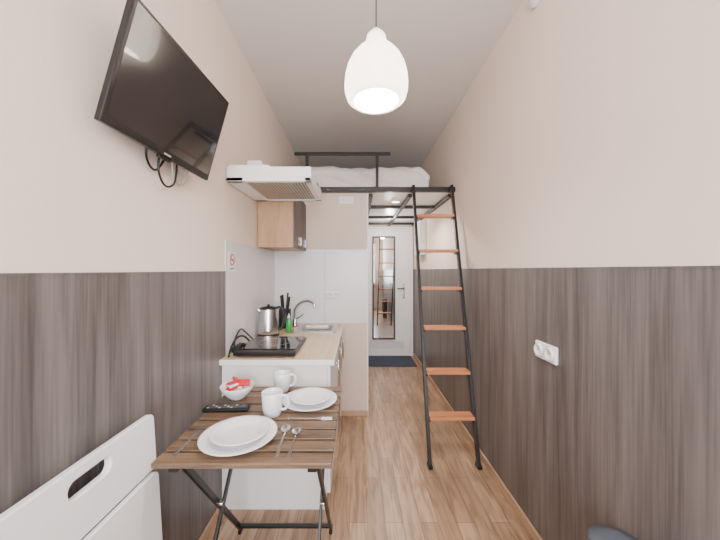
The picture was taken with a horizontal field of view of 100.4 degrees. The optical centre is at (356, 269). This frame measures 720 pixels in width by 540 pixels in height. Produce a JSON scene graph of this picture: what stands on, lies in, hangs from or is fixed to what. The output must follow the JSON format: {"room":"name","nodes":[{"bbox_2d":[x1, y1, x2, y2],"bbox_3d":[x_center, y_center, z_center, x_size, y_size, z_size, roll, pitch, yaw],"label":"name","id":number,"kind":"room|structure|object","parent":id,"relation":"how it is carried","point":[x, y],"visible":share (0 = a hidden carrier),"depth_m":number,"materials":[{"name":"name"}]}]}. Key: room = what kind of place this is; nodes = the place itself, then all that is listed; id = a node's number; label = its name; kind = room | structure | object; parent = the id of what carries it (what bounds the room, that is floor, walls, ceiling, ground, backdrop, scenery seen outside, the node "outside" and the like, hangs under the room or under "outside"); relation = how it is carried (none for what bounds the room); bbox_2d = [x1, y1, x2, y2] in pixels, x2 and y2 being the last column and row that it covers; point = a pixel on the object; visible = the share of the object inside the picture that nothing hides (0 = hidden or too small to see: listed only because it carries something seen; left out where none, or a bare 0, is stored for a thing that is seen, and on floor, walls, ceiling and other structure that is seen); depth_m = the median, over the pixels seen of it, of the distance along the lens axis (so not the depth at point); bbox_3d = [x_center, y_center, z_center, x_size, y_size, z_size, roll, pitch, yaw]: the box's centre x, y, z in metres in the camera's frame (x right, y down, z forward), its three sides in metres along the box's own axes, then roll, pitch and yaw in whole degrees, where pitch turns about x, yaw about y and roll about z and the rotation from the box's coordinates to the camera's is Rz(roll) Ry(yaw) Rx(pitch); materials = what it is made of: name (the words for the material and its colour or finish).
{"room":"studio apartment","nodes":[
{"label":"studio apartment","id":0,"kind":"room"},
{"bbox_2d":[0,0,301,539],"bbox_3d":[-0.816,-0.055,1.805,0.108,2.810,5.910,0,0,0],"label":"wall","id":1,"kind":"structure","parent":0,"point":[121,303],"depth_m":0.91,"materials":[{"name":"beige paint"}]},
{"bbox_2d":[198,508,219,539],"bbox_3d":[-0.757,1.323,0.255,0.014,0.055,2.810,0,0,0],"label":"baseboard","id":2,"kind":"structure","parent":1,"relation":"attached to","point":[214,518],"depth_m":1.54,"materials":[{"name":"brown wood"}]},
{"bbox_2d":[229,252,234,271],"bbox_3d":[-0.762,-0.050,1.830,0.005,0.120,0.090,0,0,0],"label":"no smoking sign","id":3,"kind":"object","parent":1,"relation":"attached to","point":[231,254],"visible":1,"depth_m":1.83,"materials":[{"name":"white plastic"}]},
{"bbox_2d":[226,165,320,200],"bbox_3d":[-0.514,-0.568,2.005,0.500,0.100,0.510,0,0,0],"label":"range hood","id":4,"kind":"object","parent":1,"relation":"attached to","point":[259,182],"visible":1,"depth_m":1.78,"materials":[{"name":"metal"}]},
{"bbox_2d":[247,160,264,164],"bbox_3d":[-0.635,-0.651,1.940,0.130,0.065,0.160,0,0,0],"label":"duct","id":5,"kind":"object","parent":4,"relation":"on","point":[250,162],"visible":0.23,"depth_m":1.86,"materials":[{"name":"white metal"}]},
{"bbox_2d":[257,201,306,250],"bbox_3d":[-0.611,-0.386,2.535,0.306,0.428,0.470,0,0,0],"label":"upper cabinet","id":6,"kind":"object","parent":1,"relation":"attached to","point":[281,225],"visible":0.82,"depth_m":2.30,"materials":[{"name":"brown wood"}]},
{"bbox_3d":[-0.735,-0.601,1.102,0.070,0.160,0.120,0,0,0],"label":"wall bracket","id":7,"kind":"object","parent":1,"relation":"attached to","visible":0},
{"bbox_2d":[94,0,228,180],"bbox_3d":[-0.663,-0.588,1.099,0.128,0.374,0.536,0,0,4],"label":"wall tv","id":8,"kind":"object","parent":7,"relation":"attached to","point":[153,94],"visible":1,"depth_m":0.99,"materials":[{"name":"black plastic"}]},
{"bbox_2d":[145,147,188,187],"bbox_3d":[-0.744,-0.388,1.180,0.025,0.128,0.267,0,0,0],"label":"cables","id":9,"kind":"object","parent":8,"relation":"attached to","point":[159,164],"visible":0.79,"depth_m":1.15,"materials":[{"name":"black plastic"}]},
{"bbox_2d":[274,193,367,415],"bbox_3d":[-0.335,0.318,3.767,0.870,2.064,1.986,0,0,0],"label":"wall","id":10,"kind":"structure","parent":0,"point":[330,225],"depth_m":2.77,"materials":[{"name":"beige paint"}]},
{"bbox_2d":[325,291,339,298],"bbox_3d":[-0.225,0.230,2.763,0.135,0.069,0.023,0,0,0],"label":"wall socket","id":11,"kind":"object","parent":10,"relation":"attached to","point":[328,294],"visible":1,"depth_m":2.76,"materials":[{"name":"white plastic"}]},
{"bbox_2d":[306,193,367,410],"bbox_3d":[-0.330,0.318,2.791,0.868,2.064,0.038,0,0,0],"label":"trim","id":12,"kind":"structure","parent":10,"relation":"attached to","point":[367,193],"depth_m":2.78,"materials":[{"name":"white laminate"}]},
{"bbox_2d":[339,196,352,203],"bbox_3d":[-0.100,-0.645,2.768,0.135,0.069,0.023,0,0,0],"label":"wall socket","id":13,"kind":"object","parent":10,"relation":"attached to","point":[342,199],"visible":1,"depth_m":2.77,"materials":[{"name":"white plastic"}]},
{"bbox_2d":[342,410,367,415],"bbox_3d":[-0.020,1.325,2.772,0.240,0.050,0.016,0,0,0],"label":"baseboard","id":14,"kind":"structure","parent":10,"relation":"attached to","point":[344,412],"depth_m":2.76,"materials":[{"name":"brown wood"}]},
{"bbox_2d":[215,0,522,168],"bbox_3d":[0.065,-1.510,1.805,1.870,0.100,6.110,0,0,0],"label":"ceiling","id":15,"kind":"structure","parent":0,"point":[299,53],"depth_m":2.09,"materials":[{"name":"white paint"}]},
{"bbox_2d":[345,0,407,113],"bbox_3d":[0.085,-1.103,1.330,0.280,0.713,0.280,0,0,0],"label":"pendant lamp","id":16,"kind":"object","parent":15,"relation":"hanging from","point":[376,76],"visible":1,"depth_m":1.24,"materials":[{"name":"white glass"}]},
{"bbox_2d":[207,356,532,539],"bbox_3d":[0.065,1.400,1.805,1.870,0.100,6.110,0,0,0],"label":"floor","id":17,"kind":"structure","parent":0,"point":[383,487],"depth_m":1.85,"materials":[{"name":"laminate"}]},
{"bbox_2d":[0,415,161,539],"bbox_3d":[-0.695,0.921,0.790,0.092,0.860,0.490,0,0,0],"label":"folding chair","id":18,"kind":"object","parent":17,"relation":"on","point":[47,513],"visible":0.94,"depth_m":0.82,"materials":[{"name":"white paint"}]},
{"bbox_2d":[151,387,341,539],"bbox_3d":[-0.378,0.990,1.300,0.589,0.720,0.649,0,0,0],"label":"folding table","id":19,"kind":"object","parent":17,"relation":"on","point":[313,448],"visible":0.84,"depth_m":1.14,"materials":[{"name":"brown wood"}]},
{"bbox_2d":[171,425,206,456],"bbox_3d":[-0.618,0.628,1.110,0.024,0.002,0.200,0,0,0],"label":"fork","id":20,"kind":"object","parent":19,"relation":"on","point":[196,432],"visible":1,"depth_m":1.11,"materials":[{"name":"silver metal"}]},
{"bbox_2d":[202,404,249,412],"bbox_3d":[-0.585,0.620,1.345,0.200,0.020,0.046,0,0,-2],"label":"tv remote","id":21,"kind":"object","parent":19,"relation":"on","point":[239,407],"visible":1,"depth_m":1.33,"materials":[{"name":"black plastic"}]},
{"bbox_2d":[197,415,276,456],"bbox_3d":[-0.440,0.619,1.120,0.276,0.022,0.276,0,0,0],"label":"dinner plate","id":22,"kind":"object","parent":19,"relation":"on","point":[204,443],"visible":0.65,"depth_m":1.06,"materials":[{"name":"white ceramic"}]},
{"bbox_2d":[209,416,269,445],"bbox_3d":[-0.437,0.607,1.124,0.210,0.022,0.210,0,0,0],"label":"plate","id":23,"kind":"object","parent":22,"relation":"on","point":[241,430],"visible":1,"depth_m":1.13,"materials":[{"name":"white ceramic"}]},
{"bbox_2d":[220,376,253,400],"bbox_3d":[-0.590,0.582,1.480,0.160,0.095,0.160,0,0,0],"label":"bowl","id":24,"kind":"object","parent":19,"relation":"on","point":[236,389],"visible":1,"depth_m":1.45,"materials":[{"name":"white ceramic"}]},
{"bbox_2d":[261,387,289,417],"bbox_3d":[-0.360,0.579,1.299,0.111,0.102,0.091,0,0,39],"label":"coffee mug","id":25,"kind":"object","parent":19,"relation":"on","point":[272,398],"visible":1,"depth_m":1.27,"materials":[{"name":"white ceramic"}]},
{"bbox_2d":[275,424,290,456],"bbox_3d":[-0.276,0.625,1.110,0.037,0.008,0.201,0,0,-3],"label":"spoon","id":26,"kind":"object","parent":19,"relation":"on","point":[286,427],"visible":1,"depth_m":1.14,"materials":[{"name":"silver metal"}]},
{"bbox_2d":[273,370,295,392],"bbox_3d":[-0.383,0.581,1.567,0.106,0.097,0.087,0,0,-45],"label":"coffee mug","id":27,"kind":"object","parent":19,"relation":"on","point":[281,378],"visible":0.85,"depth_m":1.53,"materials":[{"name":"white ceramic"}]},
{"bbox_2d":[286,426,301,459],"bbox_3d":[-0.232,0.625,1.095,0.037,0.008,0.201,0,0,-2],"label":"spoon","id":28,"kind":"object","parent":19,"relation":"on","point":[297,429],"visible":1,"depth_m":1.12,"materials":[{"name":"silver metal"}]},
{"bbox_2d":[283,388,336,410],"bbox_3d":[-0.224,0.619,1.425,0.258,0.022,0.258,0,0,0],"label":"dinner plate","id":29,"kind":"object","parent":19,"relation":"on","point":[293,406],"visible":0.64,"depth_m":1.38,"materials":[{"name":"white ceramic"}]},
{"bbox_2d":[290,387,330,404],"bbox_3d":[-0.220,0.607,1.429,0.194,0.022,0.194,0,0,0],"label":"plate","id":30,"kind":"object","parent":29,"relation":"on","point":[311,395],"visible":1,"depth_m":1.45,"materials":[{"name":"white ceramic"}]},
{"bbox_2d":[288,417,331,419],"bbox_3d":[-0.198,0.628,1.268,0.185,0.002,0.024,0,0,0],"label":"fork","id":31,"kind":"object","parent":19,"relation":"on","point":[317,418],"visible":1,"depth_m":1.27,"materials":[{"name":"silver metal"}]},
{"bbox_2d":[222,336,343,508],"bbox_3d":[-0.441,0.940,2.231,0.642,0.820,1.082,0,0,0],"label":"base cabinet","id":32,"kind":"object","parent":17,"relation":"on","point":[248,488],"visible":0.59,"depth_m":1.69,"materials":[{"name":"white laminate"}]},
{"bbox_2d":[228,328,252,357],"bbox_3d":[-0.733,0.437,1.905,0.048,0.124,0.435,0,0,0],"label":"power cable","id":33,"kind":"object","parent":32,"relation":"on","point":[233,347],"visible":0.95,"depth_m":1.85,"materials":[{"name":"black plastic"}]},
{"bbox_2d":[257,304,284,335],"bbox_3d":[-0.663,0.380,2.277,0.160,0.240,0.180,0,0,44],"label":"electric kettle","id":34,"kind":"object","parent":32,"relation":"on","point":[268,325],"visible":0.99,"depth_m":2.22,"materials":[{"name":"silver metal"}]},
{"bbox_2d":[219,324,342,364],"bbox_3d":[-0.445,0.515,2.220,0.638,0.030,1.109,0,0,0],"label":"countertop","id":35,"kind":"structure","parent":32,"relation":"on","point":[318,348],"depth_m":1.75,"materials":[{"name":"beige laminate"}]},
{"bbox_2d":[233,336,305,355],"bbox_3d":[-0.527,0.479,1.890,0.355,0.041,0.380,0,0,0],"label":"induction hob","id":36,"kind":"object","parent":35,"relation":"in","point":[259,345],"visible":1,"depth_m":1.80,"materials":[{"name":"black glass"}]},
{"bbox_2d":[292,300,315,326],"bbox_3d":[-0.464,0.379,2.635,0.219,0.240,0.101,0,0,0],"label":"kitchen faucet","id":37,"kind":"object","parent":35,"relation":"on","point":[295,324],"depth_m":2.64,"materials":[{"name":"silver metal"}]},
{"bbox_2d":[292,324,337,332],"bbox_3d":[-0.345,0.508,2.550,0.350,0.029,0.340,0,0,0],"label":"sink","id":38,"kind":"object","parent":35,"relation":"in","point":[303,328],"depth_m":2.63,"materials":[{"name":"silver metal"}]},
{"bbox_2d":[279,293,290,328],"bbox_3d":[-0.625,0.349,2.600,0.104,0.300,0.104,0,0,0],"label":"knife block","id":39,"kind":"object","parent":32,"relation":"on","point":[287,310],"visible":0.73,"depth_m":2.56,"materials":[{"name":"black plastic"}]},
{"bbox_2d":[286,314,291,332],"bbox_3d":[-0.545,0.424,2.400,0.048,0.150,0.034,0,0,0],"label":"dish soap bottle","id":40,"kind":"object","parent":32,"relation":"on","point":[288,321],"visible":1,"depth_m":2.39,"materials":[{"name":"green plastic"}]},
{"bbox_2d":[368,356,416,366],"bbox_3d":[0.500,1.341,4.430,0.680,0.017,0.500,0,0,0],"label":"doormat","id":41,"kind":"object","parent":17,"relation":"on","point":[373,361],"visible":0.98,"depth_m":4.37,"materials":[{"name":"grey fabric"}]},
{"bbox_2d":[411,185,481,469],"bbox_3d":[0.673,0.293,2.381,0.380,2.114,0.717,0,0,0],"label":"ladder","id":42,"kind":"object","parent":17,"relation":"on","point":[430,416],"visible":1,"depth_m":2.28,"materials":[{"name":"black metal"}]},
{"bbox_3d":[0.070,-0.831,3.785,1.180,0.139,1.670,0,0,0],"label":"mattress","id":43,"kind":"object","parent":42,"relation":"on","visible":0},
{"bbox_2d":[311,166,429,186],"bbox_3d":[0.071,-0.909,3.694,1.268,0.255,1.716,0,0,0],"label":"duvet","id":44,"kind":"object","parent":43,"relation":"on","point":[328,176],"visible":0.48,"depth_m":2.87,"materials":[{"name":"white fabric"}]},
{"bbox_2d":[587,524,636,539],"bbox_3d":[0.785,1.081,0.892,0.150,0.539,0.165,0,0,0],"label":"trash bin","id":45,"kind":"object","parent":17,"relation":"on","point":[597,531],"visible":1,"depth_m":0.93,"materials":[{"name":"grey plastic"}]},
{"bbox_2d":[368,225,413,268],"bbox_3d":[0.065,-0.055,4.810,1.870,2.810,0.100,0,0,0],"label":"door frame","id":46,"kind":"structure","parent":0,"point":[368,225],"depth_m":4.76,"materials":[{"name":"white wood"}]},
{"bbox_2d":[368,227,412,355],"bbox_3d":[0.492,0.335,4.715,0.775,2.030,0.087,0,0,0],"label":"door","id":47,"kind":"structure","parent":46,"relation":"in","point":[402,345],"depth_m":4.72,"materials":[{"name":"white laminate"}]},
{"bbox_2d":[372,236,394,339],"bbox_3d":[0.420,0.280,4.709,0.360,1.620,0.028,0,0,0],"label":"wall mirror","id":48,"kind":"object","parent":47,"relation":"attached to","point":[383,247],"visible":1,"depth_m":4.70,"materials":[{"name":"clear glass"}]},
{"bbox_2d":[413,0,719,539],"bbox_3d":[0.946,-0.055,1.805,0.108,2.810,5.910,0,0,0],"label":"wall","id":49,"kind":"structure","parent":0,"point":[581,159],"depth_m":1.14,"materials":[{"name":"beige paint"}]},
{"bbox_2d":[320,187,454,222],"bbox_3d":[0.065,-0.738,3.750,1.668,0.044,2.019,0,0,0],"label":"platform","id":50,"kind":"object","parent":49,"relation":"attached to","point":[381,195],"depth_m":2.93,"materials":[{"name":"white wood"}]},
{"bbox_2d":[294,152,389,186],"bbox_3d":[-0.134,-0.921,2.757,0.881,0.319,0.025,0,0,0],"label":"guard rail","id":51,"kind":"object","parent":50,"relation":"attached to","point":[306,154],"depth_m":2.74,"materials":[{"name":"black metal"}]},
{"bbox_2d":[390,200,400,202],"bbox_3d":[0.400,-0.711,3.120,0.116,0.014,0.116,0,0,0],"label":"ceiling spotlight","id":52,"kind":"object","parent":50,"relation":"attached to","point":[391,201],"visible":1,"depth_m":3.09,"materials":[{"name":"white plastic"}]},
{"bbox_2d":[368,194,450,225],"bbox_3d":[0.502,-0.701,3.760,0.781,0.032,1.880,0,0,0],"label":"joist","id":53,"kind":"object","parent":50,"relation":"attached to","point":[431,208],"depth_m":3.34,"materials":[{"name":"metal"}]},
{"bbox_2d":[414,220,425,255],"bbox_3d":[0.850,-0.425,4.075,0.099,0.450,0.350,0,0,0],"label":"box","id":54,"kind":"object","parent":49,"relation":"attached to","point":[421,224],"visible":0.77,"depth_m":3.90,"materials":[{"name":"white laminate"}]},
{"bbox_2d":[413,352,542,539],"bbox_3d":[0.887,1.323,1.805,0.014,0.055,5.910,0,0,0],"label":"baseboard","id":55,"kind":"structure","parent":49,"relation":"attached to","point":[534,534],"depth_m":1.88,"materials":[{"name":"brown wood"}]},
{"bbox_2d":[530,0,539,8],"bbox_3d":[0.887,-1.355,1.500,0.023,0.076,0.076,0,0,0],"label":"smoke detector","id":56,"kind":"object","parent":49,"relation":"attached to","point":[533,3],"visible":1,"depth_m":1.50,"materials":[{"name":"white plastic"}]},
{"bbox_2d":[534,340,557,364],"bbox_3d":[0.880,0.384,1.405,0.026,0.080,0.156,0,0,0],"label":"wall socket","id":57,"kind":"object","parent":49,"relation":"attached to","point":[547,352],"visible":1,"depth_m":1.38,"materials":[{"name":"white plastic"}]}
]}

